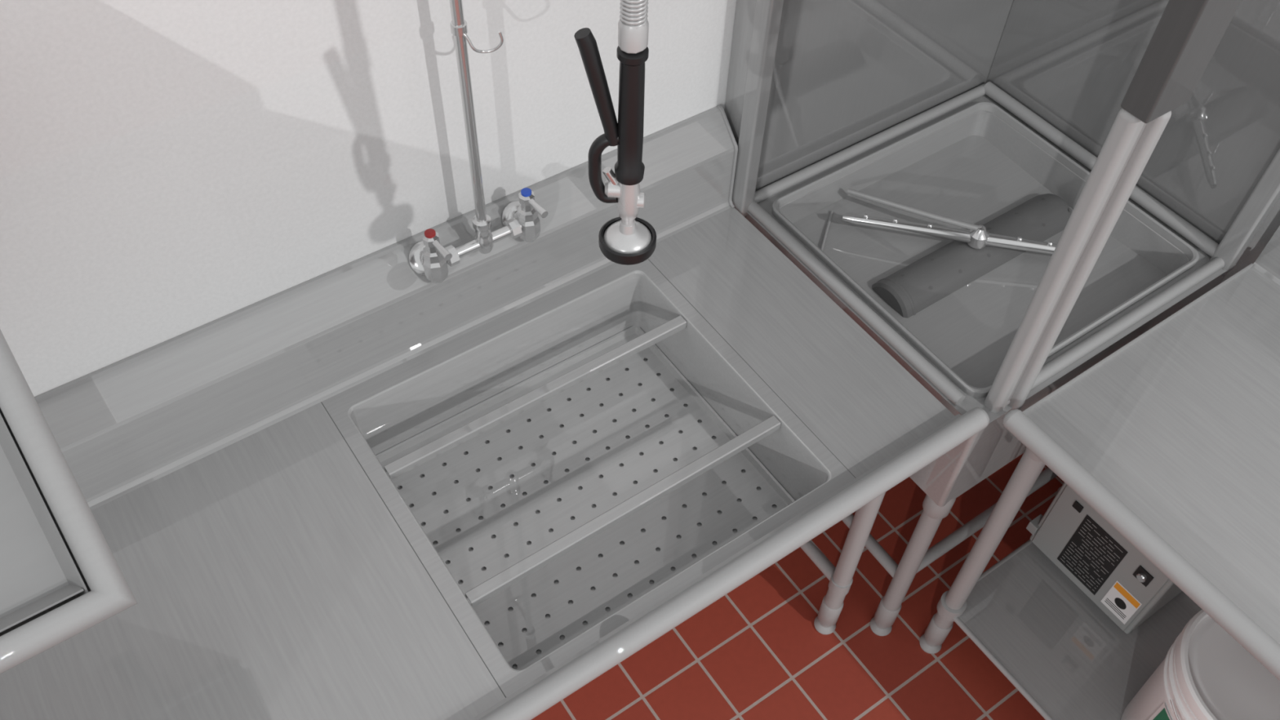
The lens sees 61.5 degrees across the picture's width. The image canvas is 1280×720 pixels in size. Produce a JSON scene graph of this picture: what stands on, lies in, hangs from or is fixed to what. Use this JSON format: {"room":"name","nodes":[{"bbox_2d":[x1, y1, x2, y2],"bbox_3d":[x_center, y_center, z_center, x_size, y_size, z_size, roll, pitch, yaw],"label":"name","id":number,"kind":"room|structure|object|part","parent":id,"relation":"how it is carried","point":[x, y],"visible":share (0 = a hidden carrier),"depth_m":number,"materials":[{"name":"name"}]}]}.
{"room":"commercial kitchen","nodes":[
{"label":"commercial kitchen","id":0,"kind":"room"},
{"bbox_2d":[0,0,736,396],"bbox_3d":[-1.260,-0.038,1.159,5.230,2.900,0.100,-27,57,-22],"label":"wall","id":1,"kind":"structure","parent":0,"point":[169,169],"depth_m":1.55,"materials":[{"name":"white paint"}]},
{"bbox_2d":[0,329,137,674],"bbox_3d":[-1.172,0.137,0.752,1.263,0.550,0.636,-27,57,-22],"label":"shelf","id":2,"kind":"object","parent":1,"relation":"attached to","point":[60,577],"visible":1,"depth_m":1.03,"materials":[{"name":"metal"}]},
{"bbox_2d":[0,408,90,635],"bbox_3d":[-1.173,0.224,0.863,1.226,0.269,0.581,-27,57,-22],"label":"tray","id":3,"kind":"object","parent":2,"relation":"on","point":[45,523],"depth_m":1.03,"materials":[{"name":"metal"}]},
{"bbox_2d":[34,106,733,510],"bbox_3d":[-0.801,0.105,1.684,2.356,0.203,0.078,-27,57,-22],"label":"backsplash","id":4,"kind":"structure","parent":1,"relation":"attached to","point":[121,427],"depth_m":1.80,"materials":[{"name":"metal"}]},
{"bbox_2d":[717,105,737,207],"bbox_3d":[0.170,-0.399,2.124,0.006,0.206,0.082,-27,57,-22],"label":"backsplash","id":5,"kind":"structure","parent":1,"relation":"attached to","point":[735,147],"depth_m":2.08,"materials":[{"name":"metal"}]},
{"bbox_2d":[531,453,1063,719],"bbox_3d":[-0.089,2.294,1.249,5.230,0.100,4.375,-27,57,-22],"label":"floor","id":6,"kind":"structure","parent":0,"point":[757,651],"depth_m":2.50,"materials":[{"name":"tile"}]},
{"bbox_2d":[0,105,989,719],"bbox_3d":[-0.606,0.589,1.853,2.391,1.070,0.759,-27,57,-22],"label":"sink counter","id":7,"kind":"object","parent":6,"relation":"on","point":[228,467],"visible":0.84,"depth_m":1.74,"materials":[{"name":"metal"}]},
{"bbox_2d":[408,0,656,283],"bbox_3d":[-0.140,-0.441,1.270,0.240,1.257,0.536,-27,57,-22],"label":"faucet","id":8,"kind":"object","parent":7,"relation":"attached to","point":[627,239],"visible":1,"depth_m":1.30,"materials":[{"name":"silver metal"}]},
{"bbox_3d":[-0.044,-0.290,1.152,0.051,0.143,0.020,1,51,-1],"label":"trigger lever","id":9,"kind":"part","parent":8,"relation":"part of","materials":[{"name":"black rubber"}]},
{"bbox_2d":[383,315,780,607],"bbox_3d":[-0.090,0.147,1.819,0.604,0.017,0.296,-27,57,-22],"label":"guide","id":10,"kind":"object","parent":7,"relation":"attached to","point":[554,550],"visible":0.97,"depth_m":1.80,"materials":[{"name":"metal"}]},
{"bbox_2d":[376,325,795,670],"bbox_3d":[-0.096,0.243,1.941,0.604,0.016,0.561,-27,57,-22],"label":"basket","id":11,"kind":"object","parent":7,"relation":"in","point":[519,648],"visible":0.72,"depth_m":1.95,"materials":[{"name":"metal"}]},
{"bbox_3d":[0.451,0.320,2.166,0.041,0.741,0.041,-27,57,-22],"label":"leg","id":12,"kind":"part","parent":7,"relation":"part of","materials":[{"name":"metal"}]},
{"bbox_2d":[724,0,1279,635],"bbox_3d":[0.677,-0.499,1.896,0.737,2.444,0.756,-27,57,-22],"label":"machine","id":13,"kind":"object","parent":6,"relation":"on","point":[1005,197],"visible":0.77,"depth_m":2.14,"materials":[{"name":"metal"}]},
{"bbox_3d":[0.229,-0.782,1.616,0.032,1.520,0.041,-27,57,-22],"label":"post","id":14,"kind":"part","parent":13,"relation":"part of","materials":[{"name":"metal"}]},
{"bbox_3d":[0.390,-0.125,2.038,0.024,0.024,0.603,-27,57,-22],"label":"rail","id":15,"kind":"part","parent":13,"relation":"part of","materials":[{"name":"metal"}]},
{"bbox_3d":[0.502,-0.470,2.321,0.691,0.024,0.024,-27,57,-22],"label":"rail","id":16,"kind":"part","parent":13,"relation":"part of","materials":[{"name":"metal"}]},
{"bbox_3d":[0.516,-0.944,1.757,0.725,1.520,0.003,-27,57,-22],"label":"panel","id":17,"kind":"part","parent":13,"relation":"part of","materials":[{"name":"metal"}]},
{"bbox_3d":[0.584,0.330,2.175,0.041,0.724,0.041,-27,57,-22],"label":"machine leg","id":18,"kind":"part","parent":13,"relation":"part of","materials":[{"name":"metal"}]},
{"bbox_3d":[0.561,-0.307,2.215,0.283,0.036,0.019,23,54,16],"label":"rinse arm","id":19,"kind":"part","parent":13,"relation":"part of","materials":[{"name":"metal"}]},
{"bbox_3d":[0.667,-0.252,2.189,0.510,0.026,0.026,9,51,5],"label":"wash arm","id":20,"kind":"part","parent":13,"relation":"part of","materials":[{"name":"silver metal"}]},
{"bbox_3d":[0.684,-0.167,2.275,0.719,0.280,0.677,-27,57,-22],"label":"tank","id":21,"kind":"part","parent":13,"relation":"part of","materials":[{"name":"metal"}]},
{"bbox_3d":[0.632,-0.109,1.660,0.032,0.690,0.033,-27,57,-22],"label":"post","id":22,"kind":"part","parent":13,"relation":"part of","materials":[{"name":"metal"}]},
{"bbox_3d":[0.669,-0.122,1.652,0.026,0.660,0.028,-27,57,-22],"label":"post","id":23,"kind":"part","parent":13,"relation":"part of","materials":[{"name":"metal"}]},
{"bbox_3d":[0.970,-0.411,2.283,0.028,0.028,0.643,-27,57,-22],"label":"rail","id":24,"kind":"part","parent":13,"relation":"part of","materials":[{"name":"metal"}]},
{"bbox_3d":[0.891,-0.062,2.006,0.635,0.024,0.024,-27,57,-22],"label":"rail","id":25,"kind":"part","parent":13,"relation":"part of","materials":[{"name":"metal"}]},
{"bbox_3d":[1.002,-0.882,1.726,0.003,1.520,0.659,-27,57,-22],"label":"panel","id":26,"kind":"part","parent":13,"relation":"part of","materials":[{"name":"metal"}]},
{"bbox_3d":[1.176,-0.661,1.554,0.035,1.520,0.040,-27,57,-22],"label":"post","id":27,"kind":"part","parent":13,"relation":"part of","materials":[{"name":"metal"}]},
{"bbox_2d":[919,225,1279,719],"bbox_3d":[1.525,0.842,1.729,0.773,1.067,2.114,-27,57,-22],"label":"table","id":28,"kind":"object","parent":6,"relation":"on","point":[1172,437],"visible":0.91,"depth_m":1.92,"materials":[{"name":"metal"}]},
{"bbox_3d":[0.695,0.359,2.144,0.041,0.741,0.041,-27,57,-22],"label":"leg","id":29,"kind":"part","parent":28,"relation":"part of","materials":[{"name":"metal"}]},
{"bbox_2d":[1026,482,1182,633],"bbox_3d":[1.098,0.254,2.231,0.338,0.600,0.299,-27,57,-22],"label":"heater","id":30,"kind":"object","parent":28,"relation":"on","point":[1124,584],"visible":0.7,"depth_m":2.28,"materials":[{"name":"grey metal"}]},
{"bbox_2d":[1133,565,1153,586],"bbox_3d":[1.022,0.439,2.184,0.003,0.037,0.034,-27,57,-22],"label":"switch","id":31,"kind":"object","parent":30,"relation":"attached to","point":[1143,575],"depth_m":2.18,"materials":[{"name":"black plastic"}]},
{"bbox_2d":[1120,609,1279,719],"bbox_3d":[1.110,0.680,2.036,0.320,0.371,0.320,-27,57,-22],"label":"plastic bucket","id":32,"kind":"object","parent":28,"relation":"on","point":[1206,673],"visible":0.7,"depth_m":1.92,"materials":[{"name":"white plastic"}]},
{"bbox_3d":[1.120,0.681,1.913,0.324,0.054,0.163,-3,51,-4],"label":"bail handle","id":33,"kind":"part","parent":32,"relation":"part of","materials":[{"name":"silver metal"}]},
{"bbox_3d":[1.115,0.571,1.905,0.316,0.031,0.316,-27,57,-22],"label":"lid","id":34,"kind":"part","parent":32,"relation":"part of","materials":[{"name":"white plastic"}]},
{"bbox_2d":[1220,197,1279,283],"bbox_3d":[2.092,0.288,1.019,0.100,2.900,4.275,-27,57,-22],"label":"wall","id":35,"kind":"structure","parent":0,"point":[1271,224],"depth_m":2.15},
{"bbox_2d":[1250,225,1279,288],"bbox_3d":[1.829,0.424,1.523,0.070,0.203,2.105,-27,57,-22],"label":"backsplash","id":36,"kind":"structure","parent":35,"relation":"attached to","point":[1267,264],"depth_m":2.09,"materials":[{"name":"metal"}]}
]}

